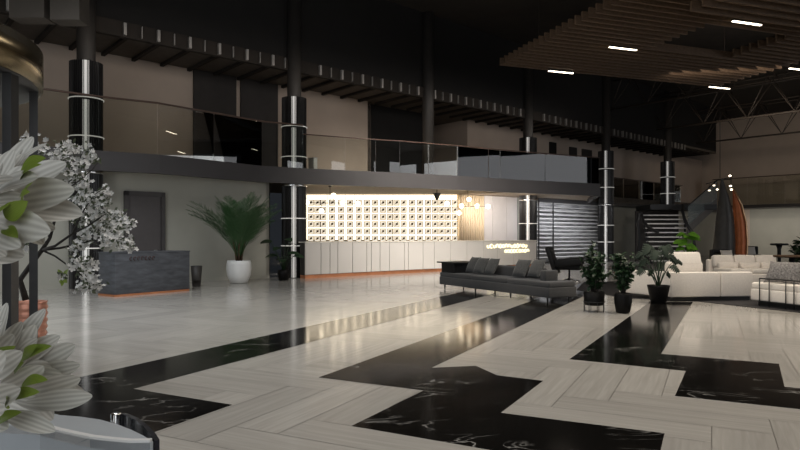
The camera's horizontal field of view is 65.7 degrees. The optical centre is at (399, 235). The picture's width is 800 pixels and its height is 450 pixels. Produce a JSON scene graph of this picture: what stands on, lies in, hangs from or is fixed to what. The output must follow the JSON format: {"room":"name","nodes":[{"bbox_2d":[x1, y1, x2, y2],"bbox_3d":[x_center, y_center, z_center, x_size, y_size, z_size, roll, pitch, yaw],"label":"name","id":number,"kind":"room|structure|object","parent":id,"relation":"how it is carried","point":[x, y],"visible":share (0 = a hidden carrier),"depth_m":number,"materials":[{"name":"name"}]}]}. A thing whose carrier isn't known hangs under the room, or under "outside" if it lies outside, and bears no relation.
{"room":"lobby","nodes":[
{"label":"lobby","id":0,"kind":"room"},
{"bbox_2d":[0,171,268,287],"bbox_3d":[-10.970,-0.275,17.852,15.067,3.550,1.950,0,0,-41],"label":"wall","id":1,"kind":"structure","parent":0,"point":[183,231],"depth_m":20.20,"materials":[{"name":"grey paint"}]},
{"bbox_2d":[0,275,268,291],"bbox_3d":[-10.317,1.450,17.108,15.067,0.100,0.030,0,0,-41],"label":"baseboard","id":2,"kind":"structure","parent":1,"relation":"attached to","point":[265,276],"depth_m":20.41,"materials":[{"name":"grey paint"}]},
{"bbox_2d":[123,191,164,250],"bbox_3d":[-7.895,0.065,19.182,1.226,2.870,0.152,0,0,-41],"label":"door","id":3,"kind":"structure","parent":1,"relation":"in","point":[148,208],"depth_m":19.22,"materials":[{"name":"grey paint"}]},
{"bbox_2d":[226,260,251,283],"bbox_3d":[-5.141,1.140,19.787,0.790,0.720,0.790,0,0,0],"label":"pot","id":4,"kind":"object","parent":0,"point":[238,271],"depth_m":19.49,"materials":[{"name":"ceramic"}]},
{"bbox_2d":[269,184,269,273],"bbox_3d":[-4.920,-0.275,27.175,2.635,3.550,7.500,0,0,0],"label":"wall","id":5,"kind":"structure","parent":0,"point":[269,184],"depth_m":24.30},
{"bbox_2d":[0,40,701,203],"bbox_3d":[2.353,-4.400,34.453,59.000,4.000,3.400,0,0,-41],"label":"wall","id":6,"kind":"structure","parent":0,"point":[128,126],"depth_m":27.07,"materials":[{"name":"beige paint"}]},
{"bbox_2d":[9,0,88,25],"bbox_3d":[-8.754,-5.825,15.500,1.728,1.000,0.500,0,0,0],"label":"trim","id":7,"kind":"structure","parent":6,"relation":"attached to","point":[60,12],"depth_m":15.25,"materials":[{"name":"grey metal"}]},
{"bbox_2d":[193,69,235,160],"bbox_3d":[-7.095,-4.325,23.820,1.723,3.850,0.100,0,0,-41],"label":"door","id":8,"kind":"structure","parent":6,"relation":"in","point":[212,93],"depth_m":23.61,"materials":[{"name":"paint"}]},
{"bbox_2d":[240,79,277,166],"bbox_3d":[-5.679,-4.325,25.064,1.661,3.850,0.100,0,0,-41],"label":"door","id":9,"kind":"structure","parent":6,"relation":"in","point":[258,101],"depth_m":25.20,"materials":[{"name":"paint"}]},
{"bbox_2d":[549,142,556,154],"bbox_3d":[9.467,-4.100,38.376,0.684,3.400,0.100,0,0,-41],"label":"door","id":10,"kind":"structure","parent":6,"relation":"in","point":[552,145],"depth_m":38.29,"materials":[{"name":"paint"}]},
{"bbox_2d":[569,147,576,154],"bbox_3d":[11.128,-4.050,39.836,0.793,3.300,0.100,0,0,-41],"label":"door","id":11,"kind":"structure","parent":6,"relation":"in","point":[572,150],"depth_m":39.73,"materials":[{"name":"paint"}]},
{"bbox_2d":[581,149,591,157],"bbox_3d":[12.332,-4.050,40.893,1.134,3.300,0.100,0,0,-41],"label":"door","id":12,"kind":"structure","parent":6,"relation":"in","point":[584,152],"depth_m":40.80,"materials":[{"name":"paint"}]},
{"bbox_2d":[0,14,715,157],"bbox_3d":[1.502,-6.275,31.709,54.099,0.250,6.600,0,0,-41],"label":"ceiling","id":13,"kind":"structure","parent":0,"point":[444,113],"depth_m":25.17,"materials":[{"name":"black paint"}]},
{"bbox_2d":[0,142,717,211],"bbox_3d":[3.960,-2.130,31.110,57.000,0.560,10.745,0,0,-41],"label":"floor","id":14,"kind":"structure","parent":0,"point":[343,182],"depth_m":23.36,"materials":[{"name":"grey paint"}]},
{"bbox_2d":[308,157,316,168],"bbox_3d":[-3.404,-2.722,24.202,0.190,0.644,0.430,0,0,-41],"label":"plinth","id":15,"kind":"object","parent":14,"relation":"on","point":[312,162],"visible":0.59,"depth_m":24.08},
{"bbox_2d":[44,88,598,183],"bbox_3d":[-2.892,-3.190,21.512,28.054,1.580,1.920,0,0,-34],"label":"glass balustrade","id":16,"kind":"object","parent":14,"relation":"on","point":[238,139],"visible":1,"depth_m":25.27,"materials":[{"name":"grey glass"}]},
{"bbox_2d":[307,186,359,212],"bbox_3d":[-2.742,-1.492,25.300,2.212,1.116,0.793,0,0,0],"label":"pendant lamp","id":17,"kind":"object","parent":14,"relation":"hanging from","point":[333,195],"visible":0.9,"depth_m":25.38,"materials":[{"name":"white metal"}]},
{"bbox_2d":[422,11,433,173],"bbox_3d":[1.216,-6.050,26.931,0.500,7.280,0.500,0,0,0],"label":"column","id":18,"kind":"structure","parent":14,"relation":"on","point":[428,16],"depth_m":26.71,"materials":[{"name":"metal"}]},
{"bbox_2d":[433,193,440,199],"bbox_3d":[1.581,-1.795,26.500,0.380,0.510,0.380,0,0,0],"label":"spotlight","id":19,"kind":"object","parent":14,"relation":"attached to","point":[436,195],"visible":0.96,"depth_m":26.41,"materials":[{"name":"black metal"}]},
{"bbox_2d":[445,197,489,214],"bbox_3d":[3.002,-1.492,27.650,1.970,1.117,0.693,0,0,0],"label":"pendant lamp","id":20,"kind":"object","parent":14,"relation":"hanging from","point":[487,206],"visible":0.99,"depth_m":27.62,"materials":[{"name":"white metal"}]},
{"bbox_2d":[614,177,682,201],"bbox_3d":[15.703,-3.027,40.621,12.400,1.255,0.050,0,0,-41],"label":"glass balustrade","id":21,"kind":"object","parent":14,"relation":"on","point":[649,190],"visible":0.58,"depth_m":40.72,"materials":[{"name":"glass"}]},
{"bbox_2d":[307,195,457,241],"bbox_3d":[-0.885,-0.270,30.570,7.479,3.520,0.140,0,0,0],"label":"wall","id":22,"kind":"structure","parent":0,"point":[377,217],"depth_m":30.54,"materials":[{"name":"beige plastic"}]},
{"bbox_2d":[0,252,799,449],"bbox_3d":[12.252,1.500,23.253,58.189,0.007,67.208,0,0,0],"label":"floor","id":23,"kind":"structure","parent":0,"point":[404,361],"depth_m":7.13,"materials":[{"name":"tile"}]},
{"bbox_2d":[0,23,43,337],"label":"column","id":24,"kind":"structure","parent":23,"relation":"on","point":[21,59],"depth_m":5.13,"materials":[{"name":"brown metal"}]},
{"bbox_2d":[0,414,152,449],"bbox_3d":[-1.447,1.096,2.372,1.319,0.808,0.237,0,0,24],"label":"planter","id":25,"kind":"object","parent":23,"relation":"on","point":[71,432],"visible":0.84,"depth_m":2.23,"materials":[{"name":"white ceramic"}]},
{"bbox_2d":[0,137,91,433],"bbox_3d":[-1.294,0.177,2.048,0.361,1.061,1.022,0,0,-45],"label":"flowering plant","id":26,"kind":"object","parent":25,"relation":"on","point":[36,382],"visible":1,"depth_m":1.95,"materials":[{"name":"white plant"}]},
{"bbox_2d":[19,131,138,337],"bbox_3d":[-3.720,0.152,7.118,1.463,2.696,0.971,0,0,0],"label":"flowering tree","id":27,"kind":"object","parent":23,"relation":"on","point":[99,218],"visible":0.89,"depth_m":7.07,"materials":[{"name":"white blossom petals"},{"name":"dark bark"},{"name":"copper"}]},
{"bbox_2d":[67,0,104,288],"bbox_3d":[-9.060,-4.095,17.900,0.954,11.190,0.954,0,0,-21],"label":"column","id":28,"kind":"structure","parent":23,"relation":"on","point":[85,74],"depth_m":17.58,"materials":[{"name":"metal"}]},
{"bbox_2d":[111,412,159,449],"bbox_3d":[-1.009,1.102,2.394,0.069,0.796,0.620,0,0,-39],"label":"guard rail","id":29,"kind":"object","parent":23,"relation":"on","point":[126,420],"visible":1,"depth_m":2.48,"materials":[{"name":"silver metal"}]},
{"bbox_2d":[98,250,189,296],"bbox_3d":[-6.692,0.950,16.326,0.790,1.100,2.190,0,0,35],"label":"desk","id":30,"kind":"object","parent":23,"relation":"on","point":[162,271],"visible":1,"depth_m":15.90,"materials":[{"name":"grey stone"}]},
{"bbox_2d":[191,265,201,286],"bbox_3d":[-6.045,1.192,18.416,0.340,0.617,0.340,0,0,0],"label":"waste bin","id":31,"kind":"object","parent":23,"relation":"on","point":[196,271],"visible":1,"depth_m":18.30,"materials":[{"name":"metal"}]},
{"bbox_2d":[187,192,281,283],"bbox_3d":[-5.171,0.008,19.744,3.056,2.983,3.155,0,0,0],"label":"potted palm","id":32,"kind":"object","parent":23,"relation":"on","point":[239,223],"visible":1,"depth_m":19.41,"materials":[{"name":"plant"}]},
{"bbox_2d":[261,238,303,280],"bbox_3d":[-3.993,0.778,20.849,1.399,1.444,0.989,0,0,-22],"label":"potted plant","id":33,"kind":"object","parent":23,"relation":"on","point":[283,275],"visible":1,"depth_m":20.80,"materials":[{"name":"green plant"}]},
{"bbox_2d":[281,0,306,277],"bbox_3d":[-3.840,-4.095,22.488,0.954,11.190,0.954,0,0,-21],"label":"column","id":34,"kind":"structure","parent":23,"relation":"on","point":[294,106],"depth_m":22.13,"materials":[{"name":"metal"}]},
{"bbox_2d":[299,240,536,278],"bbox_3d":[1.580,0.850,26.266,13.403,1.299,0.440,0,0,-41],"label":"reception desk","id":35,"kind":"object","parent":23,"relation":"on","point":[322,259],"visible":1,"depth_m":24.55,"materials":[{"name":"grey laminate"}]},
{"bbox_2d":[299,240,536,242],"bbox_3d":[1.574,0.220,26.273,13.403,0.040,0.420,0,0,-41],"label":"countertop","id":36,"kind":"structure","parent":35,"relation":"on","point":[461,240],"depth_m":24.79,"materials":[{"name":"stone"}]},
{"bbox_2d":[437,261,575,302],"bbox_3d":[2.608,1.117,16.024,0.980,0.767,4.656,0,0,-29],"label":"sofa","id":37,"kind":"object","parent":23,"relation":"on","point":[547,285],"visible":0.9,"depth_m":15.27,"materials":[{"name":"grey fabric"}]},
{"bbox_2d":[437,261,472,272],"bbox_3d":[1.695,0.884,17.699,1.262,0.302,1.206,0,0,0],"label":"tray","id":38,"kind":"object","parent":37,"relation":"on","point":[447,266],"depth_m":17.36,"materials":[{"name":"black wood"}]},
{"bbox_2d":[440,272,483,278],"bbox_3d":[1.843,1.095,17.279,0.800,0.130,1.508,0,0,-29],"label":"seat cushion","id":39,"kind":"object","parent":37,"relation":"on","point":[443,275],"depth_m":17.07,"materials":[{"name":"grey fabric"}]},
{"bbox_2d":[465,257,480,271],"bbox_3d":[2.020,0.785,17.102,0.273,0.421,0.462,0,0,-28],"label":"cushion","id":40,"kind":"object","parent":37,"relation":"on","point":[470,267],"visible":0.8,"depth_m":17.02,"materials":[{"name":"grey fabric"}]},
{"bbox_2d":[473,258,489,273],"bbox_3d":[2.183,0.795,16.678,0.273,0.421,0.464,0,0,-30],"label":"cushion","id":41,"kind":"object","parent":37,"relation":"on","point":[481,264],"visible":1,"depth_m":16.57,"materials":[{"name":"grey fabric"}]},
{"bbox_2d":[484,258,499,273],"bbox_3d":[2.424,0.795,16.319,0.273,0.421,0.471,0,0,-26],"label":"cushion","id":42,"kind":"object","parent":37,"relation":"on","point":[492,265],"visible":1,"depth_m":16.19,"materials":[{"name":"grey fabric"}]},
{"bbox_2d":[471,274,524,282],"bbox_3d":[2.570,1.095,15.946,0.800,0.130,1.508,0,0,-29],"label":"seat cushion","id":43,"kind":"object","parent":37,"relation":"on","point":[475,278],"depth_m":15.82,"materials":[{"name":"grey fabric"}]},
{"bbox_2d":[512,259,531,276],"bbox_3d":[2.990,0.785,15.239,0.273,0.421,0.475,0,0,-32],"label":"cushion","id":44,"kind":"object","parent":37,"relation":"on","point":[521,268],"visible":1,"depth_m":15.14,"materials":[{"name":"grey fabric"}]},
{"bbox_2d":[527,259,545,276],"bbox_3d":[3.256,0.765,14.791,0.273,0.421,0.466,0,0,-27],"label":"cushion","id":45,"kind":"object","parent":37,"relation":"on","point":[536,266],"visible":0.94,"depth_m":14.68,"materials":[{"name":"grey fabric"}]},
{"bbox_2d":[507,278,574,287],"bbox_3d":[3.297,1.095,14.613,0.800,0.130,1.508,0,0,-29],"label":"seat cushion","id":46,"kind":"object","parent":37,"relation":"on","point":[511,282],"depth_m":14.22,"materials":[{"name":"grey fabric"}]},
{"bbox_2d":[519,44,537,259],"bbox_3d":[6.526,-4.095,31.598,0.954,11.190,0.954,0,0,-21],"label":"column","id":47,"kind":"structure","parent":23,"relation":"on","point":[528,223],"depth_m":31.35,"materials":[{"name":"metal"}]},
{"bbox_2d":[545,246,583,282],"bbox_3d":[5.369,0.919,20.221,1.158,1.148,0.987,0,0,22],"label":"lounge chair","id":48,"kind":"object","parent":23,"relation":"on","point":[568,264],"visible":0.85,"depth_m":19.86,"materials":[{"name":"black leather"}]},
{"bbox_2d":[579,240,614,312],"bbox_3d":[3.899,0.787,12.302,0.618,1.426,0.583,0,0,-34],"label":"potted plant","id":49,"kind":"object","parent":23,"relation":"on","point":[593,297],"visible":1,"depth_m":12.23,"materials":[{"name":"green plant"}]},
{"bbox_2d":[597,76,613,261],"bbox_3d":[12.122,-4.095,36.516,0.954,11.190,0.954,0,0,-21],"label":"column","id":50,"kind":"structure","parent":23,"relation":"on","point":[605,225],"depth_m":36.20,"materials":[{"name":"metal"}]},
{"bbox_2d":[609,252,635,313],"bbox_3d":[4.331,0.900,12.058,0.530,1.200,0.449,0,0,0],"label":"potted plant","id":51,"kind":"object","parent":23,"relation":"on","point":[622,299],"visible":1,"depth_m":12.00,"materials":[{"name":"green plant"}]},
{"bbox_2d":[633,244,682,303],"bbox_3d":[5.770,0.834,13.858,1.232,1.333,0.759,0,0,0],"label":"potted plant","id":52,"kind":"object","parent":23,"relation":"on","point":[658,293],"visible":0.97,"depth_m":13.75,"materials":[{"name":"green plant"}]},
{"bbox_2d":[660,91,674,203],"bbox_3d":[17.981,-4.095,41.665,0.954,11.190,0.954,0,0,-21],"label":"column","id":53,"kind":"structure","parent":23,"relation":"on","point":[667,167],"depth_m":41.42,"materials":[{"name":"metal"}]},
{"bbox_2d":[635,179,730,263],"bbox_3d":[15.248,-0.973,35.196,4.388,4.926,9.654,0,0,40],"label":"staircase","id":54,"kind":"structure","parent":23,"relation":"on","point":[656,225],"depth_m":35.39,"materials":[{"name":"black metal"}]},
{"bbox_2d":[673,232,700,251],"bbox_3d":[9.602,0.675,20.867,0.835,1.650,0.773,0,0,0],"label":"potted plant","id":55,"kind":"object","parent":23,"relation":"on","point":[691,247],"visible":0.73,"depth_m":20.77,"materials":[{"name":"green plant"}]},
{"bbox_2d":[577,281,799,312],"bbox_3d":[9.935,1.492,15.708,9.546,0.008,10.007,0,0,-8],"label":"rug","id":56,"kind":"object","parent":23,"relation":"on","point":[609,288],"visible":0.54,"depth_m":14.30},
{"bbox_2d":[619,252,751,300],"bbox_3d":[6.808,0.932,14.845,2.718,1.111,1.384,0,0,0],"label":"sectional sofa","id":57,"kind":"object","parent":56,"relation":"on","point":[692,284],"visible":0.79,"depth_m":14.30,"materials":[{"name":"white fabric"}]},
{"bbox_2d":[665,262,702,271],"bbox_3d":[6.661,0.760,14.560,0.860,0.320,0.240,0,0,-6],"label":"cushion","id":58,"kind":"object","parent":57,"relation":"on","point":[687,266],"depth_m":14.45,"materials":[{"name":"white fabric"}]},
{"bbox_2d":[706,255,775,282],"bbox_3d":[10.412,1.028,18.380,2.240,0.918,1.105,0,0,-6],"label":"sectional sofa","id":59,"kind":"object","parent":56,"relation":"on","point":[759,265],"visible":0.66,"depth_m":18.44,"materials":[{"name":"white fabric"}]},
{"bbox_2d":[711,255,733,267],"bbox_3d":[9.702,0.760,18.643,0.660,0.381,0.246,0,0,-6],"label":"cushion","id":60,"kind":"object","parent":59,"relation":"on","point":[715,259],"depth_m":18.56,"materials":[{"name":"white fabric"}]},
{"bbox_2d":[717,262,737,267],"bbox_3d":[9.726,0.880,18.404,0.620,0.200,0.180,0,0,-6],"label":"lumbar cushion","id":61,"kind":"object","parent":59,"relation":"on","point":[719,264],"depth_m":18.32,"materials":[{"name":"white fabric"}]},
{"bbox_2d":[713,267,750,271],"bbox_3d":[9.746,1.020,18.205,0.670,0.160,0.860,0,0,-6],"label":"seat cushion","id":62,"kind":"object","parent":59,"relation":"on","point":[715,269],"depth_m":17.97,"materials":[{"name":"white fabric"}]},
{"bbox_2d":[733,255,754,266],"bbox_3d":[10.379,0.760,18.711,0.660,0.381,0.246,0,0,-6],"label":"cushion","id":63,"kind":"object","parent":59,"relation":"on","point":[736,258],"depth_m":18.63,"materials":[{"name":"white fabric"}]},
{"bbox_2d":[739,262,759,267],"bbox_3d":[10.403,0.880,18.472,0.620,0.200,0.180,0,0,-6],"label":"lumbar cushion","id":64,"kind":"object","parent":59,"relation":"on","point":[741,264],"depth_m":18.39,"materials":[{"name":"white fabric"}]},
{"bbox_2d":[738,267,768,273],"bbox_3d":[10.423,1.020,18.273,0.670,0.160,0.860,0,0,-6],"label":"seat cushion","id":65,"kind":"object","parent":59,"relation":"on","point":[755,270],"depth_m":17.86,"materials":[{"name":"white fabric"}]},
{"bbox_2d":[760,262,769,267],"bbox_3d":[11.079,0.880,18.540,0.620,0.200,0.180,0,0,-6],"label":"lumbar cushion","id":66,"kind":"object","parent":59,"relation":"on","point":[762,264],"depth_m":18.44,"materials":[{"name":"white fabric"}]},
{"bbox_2d":[754,255,775,262],"bbox_3d":[11.055,0.760,18.779,0.660,0.381,0.246,0,0,-6],"label":"cushion","id":67,"kind":"object","parent":59,"relation":"on","point":[757,258],"depth_m":18.69,"materials":[{"name":"white fabric"}]},
{"bbox_2d":[751,278,799,309],"bbox_3d":[8.471,1.187,12.314,1.052,0.601,2.701,0,0,-19],"label":"sofa","id":68,"kind":"object","parent":56,"relation":"on","point":[785,295],"visible":0.94,"depth_m":12.84,"materials":[{"name":"beige fabric"}]},
{"bbox_2d":[752,282,799,292],"bbox_3d":[8.494,1.070,12.322,0.980,0.150,2.680,0,0,-19],"label":"seat cushion","id":69,"kind":"object","parent":68,"relation":"on","point":[761,287],"depth_m":12.92,"materials":[{"name":"white fabric"}]},
{"bbox_2d":[764,261,799,283],"bbox_3d":[8.054,0.765,12.985,0.301,0.456,0.768,0,0,-33],"label":"cushion","id":70,"kind":"object","parent":68,"relation":"on","point":[777,270],"visible":0.91,"depth_m":12.90,"materials":[{"name":"grey fabric"}]},
{"bbox_2d":[773,255,799,262],"bbox_3d":[11.000,1.014,17.400,0.920,0.947,0.920,0,0,0],"label":"coffee table","id":71,"kind":"object","parent":56,"relation":"on","point":[791,257],"visible":0.47,"depth_m":17.18,"materials":[{"name":"brown wood"}]},
{"bbox_2d":[709,249,727,257],"bbox_3d":[11.740,0.995,22.323,0.860,1.010,0.750,0,0,-23],"label":"armchair","id":72,"kind":"object","parent":23,"relation":"on","point":[713,251],"visible":0.08,"depth_m":22.45,"materials":[{"name":"black fabric"}]},
{"bbox_2d":[720,250,732,255],"bbox_3d":[11.750,0.720,22.280,0.529,0.434,0.216,0,0,-11],"label":"cushion","id":73,"kind":"object","parent":72,"relation":"on","point":[723,252],"visible":0.44,"depth_m":22.26,"materials":[{"name":"white fabric"}]},
{"bbox_2d":[703,178,747,271],"bbox_3d":[12.900,-0.363,24.150,1.900,3.764,1.000,0,0,0],"label":"sculpture","id":74,"kind":"object","parent":23,"relation":"on","point":[731,228],"visible":0.64,"depth_m":23.96,"materials":[{"name":"grey metal"}]},
{"bbox_2d":[748,246,760,255],"bbox_3d":[16.707,0.995,29.624,0.860,1.010,0.750,0,0,17],"label":"armchair","id":75,"kind":"object","parent":23,"relation":"on","point":[756,247],"visible":0.12,"depth_m":29.73,"materials":[{"name":"black leather"}]},
{"bbox_2d":[748,247,755,254],"bbox_3d":[16.700,0.720,29.580,0.529,0.434,0.216,0,0,11],"label":"cushion","id":76,"kind":"object","parent":75,"relation":"on","point":[751,250],"visible":0.65,"depth_m":29.50,"materials":[{"name":"white fabric"}]},
{"bbox_2d":[770,243,788,261],"bbox_3d":[17.000,0.915,27.800,0.720,1.170,0.720,0,0,0],"label":"bar table","id":77,"kind":"object","parent":23,"relation":"on","point":[778,245],"visible":0.56,"depth_m":27.73,"materials":[{"name":"black metal"}]},
{"bbox_2d":[787,236,799,262],"bbox_3d":[14.166,0.685,22.039,0.720,1.630,0.728,0,0,-38],"label":"potted plant","id":78,"kind":"object","parent":23,"relation":"on","point":[796,250],"visible":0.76,"depth_m":22.00,"materials":[{"name":"green plant"}]},
{"bbox_2d":[96,0,715,151],"bbox_3d":[2.592,-8.060,30.468,54.099,3.280,3.300,0,0,-41],"label":"wall","id":79,"kind":"structure","parent":0,"point":[377,38],"depth_m":26.09,"materials":[{"name":"black paint"}]},
{"bbox_2d":[0,0,685,150],"bbox_3d":[1.635,-6.205,27.392,48.599,0.450,0.300,0,0,-41],"label":"trim","id":80,"kind":"structure","parent":79,"relation":"attached to","point":[105,26],"depth_m":23.25,"materials":[{"name":"metal"}]},
{"bbox_2d":[608,64,799,110],"bbox_3d":[16.201,-8.396,32.552,1.200,1.895,18.059,0,0,-41],"label":"roof truss","id":81,"kind":"object","parent":79,"relation":"attached to","point":[773,72],"visible":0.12,"depth_m":33.45,"materials":[{"name":"metal"}]},
{"bbox_2d":[652,70,799,130],"bbox_3d":[21.367,-8.046,35.762,1.200,2.195,20.060,0,0,-41],"label":"roof truss","id":82,"kind":"object","parent":79,"relation":"attached to","point":[768,76],"visible":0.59,"depth_m":37.35,"materials":[{"name":"metal"}]},
{"bbox_2d":[693,95,799,143],"bbox_3d":[25.874,-7.796,39.722,1.200,2.295,20.060,0,0,-41],"label":"roof truss","id":83,"kind":"object","parent":79,"relation":"attached to","point":[759,102],"visible":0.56,"depth_m":42.11,"materials":[{"name":"metal"}]},
{"bbox_2d":[457,195,483,240],"bbox_3d":[3.564,-0.275,31.163,1.679,3.550,0.168,0,0,-32],"label":"wall","id":84,"kind":"structure","parent":0,"point":[471,219],"depth_m":31.09,"materials":[{"name":"beige wood"}]},
{"bbox_2d":[484,196,516,239],"bbox_3d":[5.239,-0.275,32.341,2.371,3.550,0.100,0,0,-35],"label":"wall","id":85,"kind":"structure","parent":0,"point":[500,220],"depth_m":32.28,"materials":[{"name":"white paint"}]},
{"bbox_2d":[517,197,518,239],"bbox_3d":[6.800,-0.275,33.247,1.195,3.550,0.100,0,0,-20],"label":"wall","id":86,"kind":"structure","parent":0,"point":[517,197],"depth_m":33.00,"materials":[{"name":"grey paint"}]},
{"bbox_2d":[537,198,597,261],"bbox_3d":[9.696,-0.285,35.236,6.569,3.470,0.460,0,0,-41],"label":"window","id":87,"kind":"structure","parent":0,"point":[569,228],"depth_m":35.07,"materials":[{"name":"grey metal"}]},
{"bbox_2d":[387,0,799,120],"bbox_3d":[12.050,-9.800,23.650,57.100,0.200,65.700,0,0,0],"label":"ceiling","id":88,"kind":"structure","parent":0,"point":[516,21],"depth_m":29.55,"materials":[{"name":"black paint"}]},
{"bbox_2d":[500,0,799,85],"bbox_3d":[12.121,-8.100,19.627,11.400,3.200,16.222,0,0,-19],"label":"ceiling","id":89,"kind":"structure","parent":88,"relation":"hanging from","point":[580,45],"depth_m":22.78,"materials":[{"name":"brown wood"}]},
{"bbox_2d":[548,69,573,73],"bbox_3d":[6.813,-6.957,26.237,1.240,0.075,0.110,0,0,-19],"label":"ceiling light","id":90,"kind":"object","parent":89,"relation":"attached to","point":[549,70],"visible":1,"depth_m":26.20,"materials":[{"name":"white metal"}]},
{"bbox_2d":[608,45,637,50],"bbox_3d":[8.254,-6.957,22.948,1.240,0.075,0.110,0,0,-19],"label":"ceiling light","id":91,"kind":"object","parent":89,"relation":"attached to","point":[609,46],"visible":1,"depth_m":22.89,"materials":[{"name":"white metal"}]},
{"bbox_2d":[708,85,730,88],"bbox_3d":[14.952,-6.957,29.014,1.240,0.075,0.110,0,0,-19],"label":"ceiling light","id":92,"kind":"object","parent":89,"relation":"attached to","point":[710,86],"visible":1,"depth_m":28.95,"materials":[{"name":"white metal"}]},
{"bbox_2d":[731,19,762,25],"bbox_3d":[11.306,-6.957,20.201,1.240,0.075,0.110,0,0,-19],"label":"ceiling light","id":93,"kind":"object","parent":89,"relation":"attached to","point":[732,20],"visible":1,"depth_m":20.16,"materials":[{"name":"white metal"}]},
{"bbox_2d":[706,175,732,190],"bbox_3d":[20.046,-6.253,38.900,1.709,6.893,0.120,0,0,0],"label":"cluster","id":94,"kind":"object","parent":88,"relation":"hanging from","point":[730,176],"visible":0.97,"depth_m":38.88,"materials":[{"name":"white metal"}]},
{"bbox_2d":[614,206,716,258],"bbox_3d":[19.730,-0.275,44.533,19.587,3.550,0.200,0,0,-41],"label":"wall","id":95,"kind":"structure","parent":0,"point":[624,217],"depth_m":40.37,"materials":[{"name":"grey paint"}]},
{"bbox_2d":[685,109,799,254],"bbox_3d":[32.871,-4.100,45.193,0.320,11.200,27.500,0,0,-41],"label":"wall","id":96,"kind":"structure","parent":0,"point":[769,156],"depth_m":49.47,"materials":[{"name":"beige paint"}]},
{"bbox_2d":[731,203,799,209],"bbox_3d":[33.433,-2.275,42.358,2.580,0.250,22.500,0,0,-41],"label":"floor","id":97,"kind":"structure","parent":0,"point":[790,205],"depth_m":46.77,"materials":[{"name":"grey paint"}]},
{"bbox_2d":[712,174,798,179],"bbox_3d":[31.582,-3.480,42.662,0.060,2.160,19.400,0,0,-41],"label":"glass balustrade","id":98,"kind":"object","parent":97,"relation":"on","point":[787,174],"visible":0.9,"depth_m":47.33,"materials":[{"name":"glass"}]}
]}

